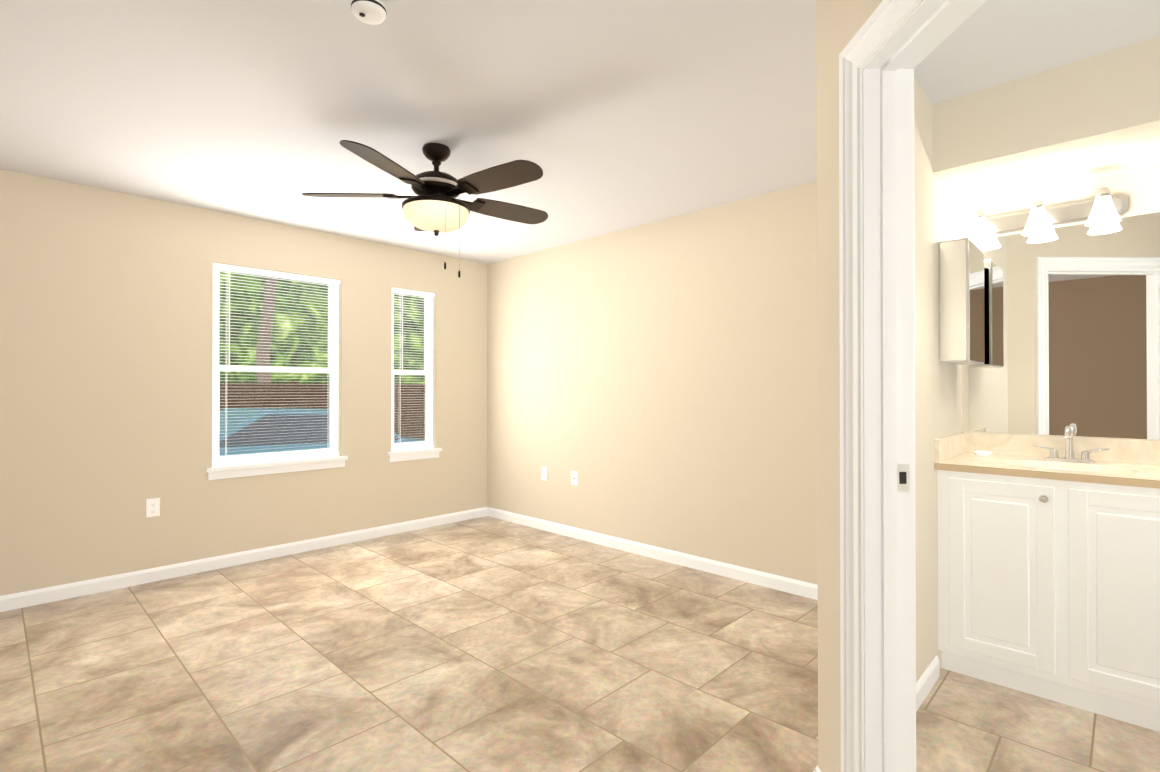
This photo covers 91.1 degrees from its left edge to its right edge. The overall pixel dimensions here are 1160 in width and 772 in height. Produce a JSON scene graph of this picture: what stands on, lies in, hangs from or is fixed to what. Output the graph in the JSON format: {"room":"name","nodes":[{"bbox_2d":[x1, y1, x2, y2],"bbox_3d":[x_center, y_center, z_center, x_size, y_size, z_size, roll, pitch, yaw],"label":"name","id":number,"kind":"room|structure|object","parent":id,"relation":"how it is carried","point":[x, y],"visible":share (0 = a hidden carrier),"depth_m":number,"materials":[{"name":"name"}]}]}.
{"room":"empty bedroom","nodes":[
{"label":"empty bedroom","id":0,"kind":"room"},
{"bbox_2d":[0,169,486,595],"bbox_3d":[-2.679,0.025,3.761,0.120,2.440,5.240,0,0,44],"label":"wall","id":1,"kind":"structure","parent":0,"point":[106,334],"depth_m":3.67,"materials":[{"name":"beige paint"}]},
{"bbox_2d":[146,498,159,516],"bbox_3d":[-2.718,0.775,3.622,0.009,0.115,0.070,0,0,44],"label":"electrical outlet","id":2,"kind":"object","parent":1,"relation":"attached to","point":[152,507],"visible":1,"depth_m":3.62,"materials":[{"name":"white plastic"}]},
{"bbox_2d":[205,263,347,479],"bbox_3d":[-2.220,-0.102,4.208,0.150,1.480,0.960,0,0,44],"label":"window","id":3,"kind":"structure","parent":1,"relation":"in","point":[226,466],"depth_m":4.18,"materials":[{"name":"white plastic"}]},
{"bbox_2d":[387,287,441,461],"bbox_3d":[-1.470,-0.098,4.986,0.150,1.480,0.510,0,0,44],"label":"window","id":4,"kind":"structure","parent":1,"relation":"in","point":[411,450],"depth_m":5.01,"materials":[{"name":"white plastic"}]},
{"bbox_2d":[0,516,1159,771],"bbox_3d":[-0.511,1.294,1.665,6.500,0.120,5.600,0,0,44],"label":"floor","id":5,"kind":"structure","parent":0,"point":[486,644],"depth_m":2.42,"materials":[{"name":"tile"}]},
{"bbox_2d":[934,426,1159,731],"bbox_3d":[1.999,0.704,2.326,0.836,1.068,0.562,0,0,44],"label":"bathroom vanity","id":6,"kind":"object","parent":5,"relation":"on","point":[1049,567],"visible":1,"depth_m":2.21,"materials":[{"name":"white wood"}]},
{"bbox_2d":[0,0,1159,263],"bbox_3d":[-0.511,-1.266,1.679,6.500,0.120,5.600,0,0,44],"label":"ceiling","id":7,"kind":"structure","parent":0,"point":[608,116],"depth_m":2.35,"materials":[{"name":"white paint"}]},
{"bbox_2d":[351,0,386,24],"bbox_3d":[-0.669,-1.184,1.803,0.106,0.040,0.106,0,0,44],"label":"smoke detector","id":8,"kind":"object","parent":7,"relation":"attached to","point":[372,12],"visible":1,"depth_m":1.78,"materials":[{"name":"white plastic"}]},
{"bbox_2d":[302,140,547,277],"bbox_3d":[-0.684,-0.864,2.870,1.259,0.669,1.257,0,0,44],"label":"fan","id":9,"kind":"object","parent":7,"relation":"hanging from","point":[435,206],"visible":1,"depth_m":2.76,"materials":[{"name":"brown wood"}]},
{"bbox_2d":[487,181,817,584],"bbox_3d":[1.301,0.024,3.481,6.000,2.440,0.120,0,0,44],"label":"wall","id":10,"kind":"structure","parent":0,"point":[653,384],"depth_m":4.02,"materials":[{"name":"beige paint"}]},
{"bbox_2d":[542,467,546,480],"bbox_3d":[-0.313,0.762,4.936,0.070,0.115,0.018,0,0,44],"label":"electrical outlet","id":11,"kind":"object","parent":10,"relation":"attached to","point":[544,473],"visible":1,"depth_m":4.94,"materials":[{"name":"white plastic"}]},
{"bbox_2d":[571,471,577,485],"bbox_3d":[-0.050,0.760,4.683,0.070,0.115,0.018,0,0,44],"label":"electrical outlet","id":12,"kind":"object","parent":10,"relation":"attached to","point":[574,477],"visible":1,"depth_m":4.68,"materials":[{"name":"white plastic"}]},
{"bbox_2d":[816,0,882,771],"bbox_3d":[1.323,0.013,1.423,1.287,2.440,2.812,0,0,44],"label":"wall","id":13,"kind":"structure","parent":0,"point":[839,24],"depth_m":1.64,"materials":[{"name":"beige paint"}]},
{"bbox_2d":[0,507,820,771],"bbox_3d":[-0.834,1.193,1.977,5.002,0.085,5.000,0,0,44],"label":"baseboard","id":14,"kind":"structure","parent":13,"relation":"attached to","point":[139,577],"depth_m":3.91,"materials":[{"name":"white wood"}]},
{"bbox_2d":[839,0,986,771],"bbox_3d":[0.791,0.165,1.033,0.168,2.132,1.004,0,0,-1],"label":"door frame","id":15,"kind":"structure","parent":13,"relation":"attached to","point":[889,48],"depth_m":1.44,"materials":[{"name":"white wood"}]},
{"bbox_2d":[914,78,1159,682],"bbox_3d":[2.039,0.014,1.631,1.870,2.440,1.520,0,0,44],"label":"wall","id":16,"kind":"structure","parent":0,"point":[942,213],"depth_m":2.39,"materials":[{"name":"beige paint"}]},
{"bbox_2d":[916,656,939,711],"bbox_3d":[1.185,1.193,1.982,0.144,0.085,1.120,0,0,44],"label":"baseboard","id":17,"kind":"structure","parent":16,"relation":"attached to","point":[927,680],"depth_m":2.29,"materials":[{"name":"white wood"}]},
{"bbox_2d":[939,237,984,364],"bbox_3d":[1.735,-0.366,2.579,0.112,0.530,0.366,0,0,44],"label":"upper cabinet","id":18,"kind":"object","parent":16,"relation":"attached to","point":[961,302],"visible":1,"depth_m":2.46,"materials":[{"name":"white wood"}]},
{"bbox_2d":[964,187,1127,243],"bbox_3d":[2.061,-0.760,2.558,0.580,0.146,0.154,0,0,44],"label":"sconce","id":19,"kind":"object","parent":16,"relation":"attached to","point":[1104,206],"visible":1,"depth_m":2.54,"materials":[{"name":"white glass"}]},
{"bbox_2d":[969,212,1159,439],"bbox_3d":[2.370,-0.247,2.361,1.265,0.940,0.006,0,0,44],"label":"vanity mirror","id":20,"kind":"object","parent":16,"relation":"attached to","point":[1072,326],"visible":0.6,"depth_m":2.53,"materials":[{"name":"clear glass"}]},
{"bbox_2d":[933,36,1159,202],"bbox_3d":[2.372,-1.059,1.981,1.868,0.290,0.558,0,0,44],"label":"ceiling soffit","id":21,"kind":"structure","parent":0,"point":[1093,116],"depth_m":2.21,"materials":[{"name":"beige paint"}]},
{"label":"outside","id":22,"kind":"structure","parent":0,"visible":0},
{"bbox_3d":[-6.014,1.788,11.826,15.870,0.100,26.000,0,0,44],"label":"ground","id":23,"kind":"structure","parent":22,"visible":0},
{"bbox_2d":[256,277,276,382],"bbox_3d":[-7.053,-2.482,12.840,0.313,8.464,0.525,0,0,26],"label":"trunk","id":24,"kind":"object","parent":23,"relation":"on","point":[263,375],"depth_m":12.63,"materials":[{"name":"brown"}]},
{"bbox_2d":[219,408,424,455],"bbox_3d":[-4.063,1.019,8.284,1.820,1.400,4.500,0,0,44],"label":"swimming pool","id":25,"kind":"object","parent":23,"relation":"on","point":[283,443],"depth_m":7.32,"materials":[{"name":"blue liquid"}]},
{"bbox_2d":[220,381,425,438],"bbox_3d":[-5.266,0.817,12.500,0.140,1.850,24.000,0,0,44],"label":"fence","id":26,"kind":"object","parent":23,"relation":"on","point":[241,393],"depth_m":12.00,"materials":[{"name":"brown wood"}]},
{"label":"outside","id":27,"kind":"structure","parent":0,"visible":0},
{"bbox_2d":[219,271,425,383],"bbox_3d":[-8.909,-2.964,16.031,0.100,9.450,28.000,0,0,44],"label":"tree foliage","id":28,"kind":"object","parent":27,"point":[251,354],"depth_m":16.50,"materials":[{"name":"green plant"}]}
]}

